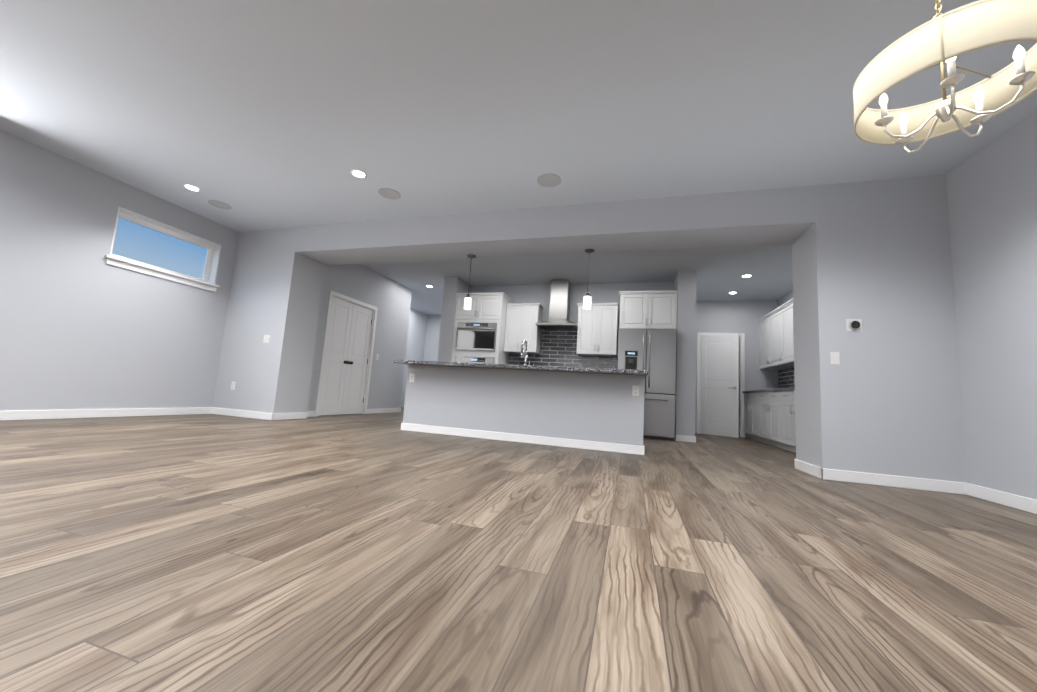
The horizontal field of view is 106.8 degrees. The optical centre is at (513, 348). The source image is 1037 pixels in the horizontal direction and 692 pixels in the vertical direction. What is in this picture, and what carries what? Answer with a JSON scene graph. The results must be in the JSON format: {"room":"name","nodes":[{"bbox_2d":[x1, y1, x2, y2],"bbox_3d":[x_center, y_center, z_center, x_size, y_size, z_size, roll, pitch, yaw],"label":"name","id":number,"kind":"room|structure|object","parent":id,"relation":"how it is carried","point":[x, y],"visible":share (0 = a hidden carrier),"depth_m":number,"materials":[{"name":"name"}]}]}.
{"room":"empty living room","nodes":[
{"label":"empty living room","id":0,"kind":"room"},
{"bbox_2d":[0,407,1036,691],"bbox_3d":[-0.462,1.052,3.956,9.220,0.060,13.800,2,-7,17],"label":"floor","id":1,"kind":"structure","parent":0,"point":[322,553],"depth_m":1.31,"materials":[{"name":"brown wood"}]},
{"bbox_2d":[451,292,512,363],"bbox_3d":[-0.644,0.187,7.541,0.977,2.455,0.714,2,-7,17],"label":"tall cabinet","id":2,"kind":"object","parent":1,"relation":"on","point":[479,331],"visible":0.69,"depth_m":7.34,"materials":[{"name":"white wood"}]},
{"bbox_2d":[401,364,645,454],"bbox_3d":[0.111,0.753,5.122,3.084,0.875,0.806,2,-7,17],"label":"kitchen island","id":3,"kind":"object","parent":1,"relation":"on","point":[601,409],"depth_m":4.69,"materials":[{"name":"paint"}]},
{"bbox_2d":[409,373,414,381],"bbox_3d":[-1.370,0.402,5.204,0.072,0.116,0.008,2,-7,17],"label":"outlet","id":4,"kind":"object","parent":3,"relation":"attached to","point":[411,379],"visible":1,"depth_m":5.20,"materials":[{"name":"white plastic"}]},
{"bbox_2d":[394,360,648,375],"bbox_3d":[0.099,0.281,5.039,3.116,0.040,1.090,2,-7,17],"label":"island countertop","id":5,"kind":"structure","parent":3,"relation":"on","point":[521,368],"depth_m":4.50,"materials":[{"name":"grey stone"}]},
{"bbox_2d":[520,340,529,364],"bbox_3d":[0.170,0.091,5.374,0.097,0.422,0.256,2,-7,17],"label":"faucet","id":6,"kind":"object","parent":5,"relation":"on","point":[524,343],"visible":1,"depth_m":5.37,"materials":[{"name":"silver metal"}]},
{"bbox_2d":[632,385,638,395],"bbox_3d":[1.384,0.482,4.360,0.072,0.116,0.008,2,-7,17],"label":"outlet","id":7,"kind":"object","parent":3,"relation":"attached to","point":[635,390],"visible":1,"depth_m":4.36,"materials":[{"name":"white plastic"}]},
{"bbox_2d":[617,328,676,439],"bbox_3d":[2.243,0.598,6.559,0.910,1.784,0.775,2,-7,17],"label":"refrigerator","id":8,"kind":"object","parent":1,"relation":"on","point":[653,351],"visible":0.75,"depth_m":6.22,"materials":[{"name":"grey metal"}]},
{"bbox_2d":[744,391,757,440],"bbox_3d":[4.749,1.283,7.113,0.610,0.875,1.047,2,-7,17],"label":"base cabinet","id":9,"kind":"object","parent":1,"relation":"on","point":[750,401],"depth_m":7.23,"materials":[{"name":"white wood"}]},
{"bbox_2d":[758,391,777,446],"bbox_3d":[4.474,1.160,6.205,0.610,0.875,1.104,2,-7,17],"label":"base cabinet","id":10,"kind":"object","parent":1,"relation":"on","point":[769,416],"depth_m":6.35,"materials":[{"name":"white wood"}]},
{"bbox_2d":[742,387,794,394],"bbox_3d":[4.348,0.643,5.794,0.640,0.039,3.946,2,-7,17],"label":"countertop","id":11,"kind":"structure","parent":10,"relation":"on","point":[790,388],"depth_m":5.86,"materials":[{"name":"grey stone"}]},
{"bbox_2d":[778,391,795,452],"bbox_3d":[4.191,1.033,5.269,0.610,0.875,1.104,2,-7,17],"label":"base cabinet","id":12,"kind":"object","parent":1,"relation":"on","point":[786,399],"depth_m":5.62,"materials":[{"name":"white wood"}]},
{"bbox_2d":[0,110,1036,499],"bbox_3d":[-0.416,-0.362,4.107,9.100,2.785,13.550,2,-7,17],"label":"wall","id":13,"kind":"structure","parent":0,"point":[930,282],"depth_m":4.02,"materials":[{"name":"paint"}]},
{"bbox_2d":[0,407,211,420],"bbox_3d":[-5.446,0.455,2.255,0.015,0.095,7.156,2,-7,17],"label":"baseboard","id":14,"kind":"structure","parent":13,"relation":"attached to","point":[77,413],"depth_m":4.41,"materials":[{"name":"white wood"}]},
{"bbox_2d":[104,207,220,291],"bbox_3d":[-4.589,-1.254,5.121,0.210,0.710,1.290,2,-7,17],"label":"window","id":15,"kind":"structure","parent":13,"relation":"in","point":[207,281],"depth_m":5.12,"materials":[{"name":"white"}]},
{"bbox_2d":[231,382,235,389],"bbox_3d":[-4.068,0.544,5.591,0.072,0.116,0.008,2,-7,17],"label":"electrical outlet","id":16,"kind":"object","parent":13,"relation":"attached to","point":[232,385],"visible":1,"depth_m":5.59,"materials":[{"name":"white plastic"}]},
{"bbox_2d":[212,407,275,419],"bbox_3d":[-3.857,0.930,5.472,1.155,0.095,0.015,2,-7,17],"label":"baseboard","id":17,"kind":"structure","parent":13,"relation":"attached to","point":[220,411],"depth_m":5.45,"materials":[{"name":"white wood"}]},
{"bbox_2d":[263,335,269,342],"bbox_3d":[-3.536,-0.136,5.521,0.116,0.116,0.010,2,-7,17],"label":"light switch","id":18,"kind":"object","parent":13,"relation":"attached to","point":[266,339],"visible":1,"depth_m":5.52,"materials":[{"name":"white plastic"}]},
{"bbox_2d":[276,411,307,419],"bbox_3d":[-3.224,0.985,5.596,0.015,0.095,0.570,2,-7,17],"label":"baseboard","id":19,"kind":"structure","parent":13,"relation":"attached to","point":[298,415],"depth_m":5.59,"materials":[{"name":"white wood"}]},
{"bbox_2d":[308,411,315,416],"bbox_3d":[-3.257,1.038,6.075,0.015,0.095,0.335,2,-7,17],"label":"baseboard","id":20,"kind":"structure","parent":13,"relation":"attached to","point":[310,413],"depth_m":6.16,"materials":[{"name":"white wood"}]},
{"bbox_2d":[318,296,374,415],"bbox_3d":[-3.005,0.180,6.966,0.162,2.034,1.148,2,-7,17],"label":"closet door","id":21,"kind":"structure","parent":13,"relation":"in","point":[345,374],"depth_m":6.94,"materials":[{"name":"white wood"}]},
{"bbox_2d":[315,290,377,416],"bbox_3d":[-2.959,0.148,6.956,0.018,2.100,1.280,2,-7,17],"label":"trim","id":22,"kind":"structure","parent":13,"relation":"attached to","point":[331,293],"depth_m":6.51,"materials":[{"name":"white wood"}]},
{"bbox_2d":[367,408,400,413],"bbox_3d":[-2.673,1.300,8.006,0.015,0.095,1.175,2,-7,17],"label":"baseboard","id":23,"kind":"structure","parent":13,"relation":"attached to","point":[383,410],"depth_m":7.96,"materials":[{"name":"white wood"}]},
{"bbox_2d":[463,254,475,310],"bbox_3d":[-0.596,-0.890,5.228,0.124,0.755,0.124,2,-7,17],"label":"pendant light","id":24,"kind":"object","parent":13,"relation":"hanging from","point":[467,302],"visible":0.98,"depth_m":5.17,"materials":[{"name":"white glass"}]},
{"bbox_2d":[504,303,543,353],"bbox_3d":[0.206,-0.376,7.543,0.670,0.940,0.366,2,-7,17],"label":"upper cabinet","id":25,"kind":"object","parent":13,"relation":"attached to","point":[522,319],"visible":0.94,"depth_m":7.42,"materials":[{"name":"white wood"}]},
{"bbox_2d":[536,279,577,329],"bbox_3d":[0.870,-0.844,7.328,0.748,0.922,0.500,2,-7,17],"label":"range hood","id":26,"kind":"object","parent":13,"relation":"attached to","point":[559,310],"visible":0.96,"depth_m":7.28,"materials":[{"name":"silver metal"}]},
{"bbox_2d":[508,329,617,368],"bbox_3d":[0.927,0.106,7.450,2.130,0.966,0.008,2,-7,17],"label":"tile backsplash","id":27,"kind":"structure","parent":13,"relation":"attached to","point":[558,348],"depth_m":7.46,"materials":[{"name":"grey tile"}]},
{"bbox_2d":[583,249,594,310],"bbox_3d":[0.927,-0.845,4.762,0.124,0.755,0.124,2,-7,17],"label":"pendant light","id":28,"kind":"object","parent":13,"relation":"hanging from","point":[587,300],"visible":1,"depth_m":4.70,"materials":[{"name":"white glass"}]},
{"bbox_2d":[576,303,618,356],"bbox_3d":[1.546,-0.337,7.133,0.740,0.940,0.366,2,-7,17],"label":"upper cabinet","id":29,"kind":"object","parent":13,"relation":"attached to","point":[597,331],"visible":0.98,"depth_m":6.99,"materials":[{"name":"white wood"}]},
{"bbox_2d":[619,290,676,328],"bbox_3d":[2.343,-0.613,6.787,0.941,0.650,0.636,2,-7,17],"label":"upper cabinet","id":30,"kind":"object","parent":13,"relation":"attached to","point":[648,309],"visible":1,"depth_m":6.51,"materials":[{"name":"white wood"}]},
{"bbox_2d":[676,435,695,442],"bbox_3d":[2.711,1.422,6.056,0.295,0.095,0.015,2,-7,17],"label":"baseboard","id":31,"kind":"structure","parent":13,"relation":"attached to","point":[684,438],"depth_m":6.05,"materials":[{"name":"white wood"}]},
{"bbox_2d":[700,334,738,437],"bbox_3d":[4.128,0.734,7.715,0.626,2.005,0.403,2,-7,17],"label":"pantry door","id":32,"kind":"structure","parent":13,"relation":"in","point":[719,413],"depth_m":7.70,"materials":[{"name":"white wood"}]},
{"bbox_2d":[696,332,744,437],"bbox_3d":[4.264,0.731,7.960,0.880,2.100,0.168,2,-7,17],"label":"trim","id":33,"kind":"structure","parent":13,"relation":"attached to","point":[741,376],"depth_m":7.88,"materials":[{"name":"white wood"}]},
{"bbox_2d":[758,310,792,369],"bbox_3d":[4.941,-0.134,7.127,0.330,0.972,1.274,2,-7,17],"label":"upper cabinet","id":34,"kind":"object","parent":13,"relation":"attached to","point":[776,342],"depth_m":7.19,"materials":[{"name":"white wood"}]},
{"bbox_2d":[777,302,793,365],"bbox_3d":[4.697,-0.244,6.319,0.330,0.972,0.667,2,-7,17],"label":"upper cabinet","id":35,"kind":"object","parent":13,"relation":"attached to","point":[785,315],"depth_m":6.43,"materials":[{"name":"white wood"}]},
{"bbox_2d":[778,367,794,387],"bbox_3d":[4.667,0.407,5.729,0.008,0.454,3.946,2,-7,17],"label":"tile backsplash","id":36,"kind":"structure","parent":13,"relation":"attached to","point":[786,378],"depth_m":7.21,"materials":[{"name":"grey tile"}]},
{"bbox_2d":[794,459,816,476],"bbox_3d":[2.850,1.162,3.735,0.015,0.095,0.570,2,-7,17],"label":"baseboard","id":37,"kind":"structure","parent":13,"relation":"attached to","point":[808,468],"depth_m":3.75,"materials":[{"name":"white wood"}]},
{"bbox_2d":[830,352,839,364],"bbox_3d":[2.948,0.093,3.529,0.070,0.116,0.010,2,-7,17],"label":"light switch","id":38,"kind":"object","parent":13,"relation":"attached to","point":[834,358],"visible":1,"depth_m":3.53,"materials":[{"name":"white plastic"}]},
{"bbox_2d":[846,319,861,331],"bbox_3d":[3.111,-0.211,3.510,0.116,0.116,0.031,2,-7,17],"label":"thermostat","id":39,"kind":"object","parent":13,"relation":"attached to","point":[854,325],"visible":1,"depth_m":3.51,"materials":[{"name":"white plastic"}]},
{"bbox_2d":[816,467,963,493],"bbox_3d":[3.230,1.137,3.301,0.995,0.095,0.015,2,-7,17],"label":"baseboard","id":40,"kind":"structure","parent":13,"relation":"attached to","point":[826,474],"depth_m":3.29,"materials":[{"name":"white wood"}]},
{"bbox_2d":[964,483,1036,513],"bbox_3d":[2.688,0.692,-0.237,0.015,0.095,7.156,2,-7,17],"label":"baseboard","id":41,"kind":"structure","parent":13,"relation":"attached to","point":[1010,500],"depth_m":2.84,"materials":[{"name":"white wood"}]},
{"bbox_2d":[0,0,1036,314],"bbox_3d":[-0.279,-1.768,4.282,9.220,0.060,13.800,2,-7,17],"label":"ceiling","id":42,"kind":"structure","parent":0,"point":[266,114],"depth_m":3.02,"materials":[{"name":"paint"}]},
{"bbox_2d":[183,184,199,190],"bbox_3d":[-3.862,-1.926,4.628,0.160,0.006,0.160,2,-7,17],"label":"recessed light","id":43,"kind":"object","parent":42,"relation":"in","point":[191,187],"visible":1,"depth_m":4.62,"materials":[{"name":"white"}]},
{"bbox_2d":[208,200,231,209],"bbox_3d":[-3.845,-1.876,5.048,0.250,0.007,0.250,2,-7,17],"label":"ceiling speaker","id":44,"kind":"object","parent":42,"relation":"in","point":[219,204],"visible":1,"depth_m":5.04},
{"bbox_2d":[351,169,366,177],"bbox_3d":[-1.640,-1.846,4.082,0.160,0.006,0.160,2,-7,17],"label":"recessed light","id":45,"kind":"object","parent":42,"relation":"in","point":[358,173],"visible":1,"depth_m":4.08,"materials":[{"name":"white"}]},
{"bbox_2d":[378,188,400,198],"bbox_3d":[-1.436,-1.788,4.466,0.250,0.007,0.250,2,-7,17],"label":"ceiling speaker","id":46,"kind":"object","parent":42,"relation":"in","point":[388,193],"visible":1,"depth_m":4.46},
{"bbox_2d":[537,174,560,186],"bbox_3d":[0.368,-1.728,3.975,0.250,0.007,0.250,2,-7,17],"label":"ceiling speaker","id":47,"kind":"object","parent":42,"relation":"in","point":[548,180],"visible":1,"depth_m":3.97},
{"bbox_2d":[853,0,1036,153],"bbox_3d":[1.932,-1.415,1.743,0.602,0.938,0.602,2,-7,17],"label":"chandelier","id":48,"kind":"object","parent":42,"relation":"hanging from","point":[940,38],"visible":1,"depth_m":1.65,"materials":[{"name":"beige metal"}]},
{"label":"outside","id":49,"kind":"structure","parent":0,"visible":0},
{"bbox_2d":[112,218,206,278],"bbox_3d":[-6.925,-2.246,9.833,0.001,5.000,8.000,2,-7,17],"label":"sky","id":50,"kind":"structure","parent":49,"point":[146,245],"depth_m":8.09,"materials":[{"name":"blue"}]}
]}

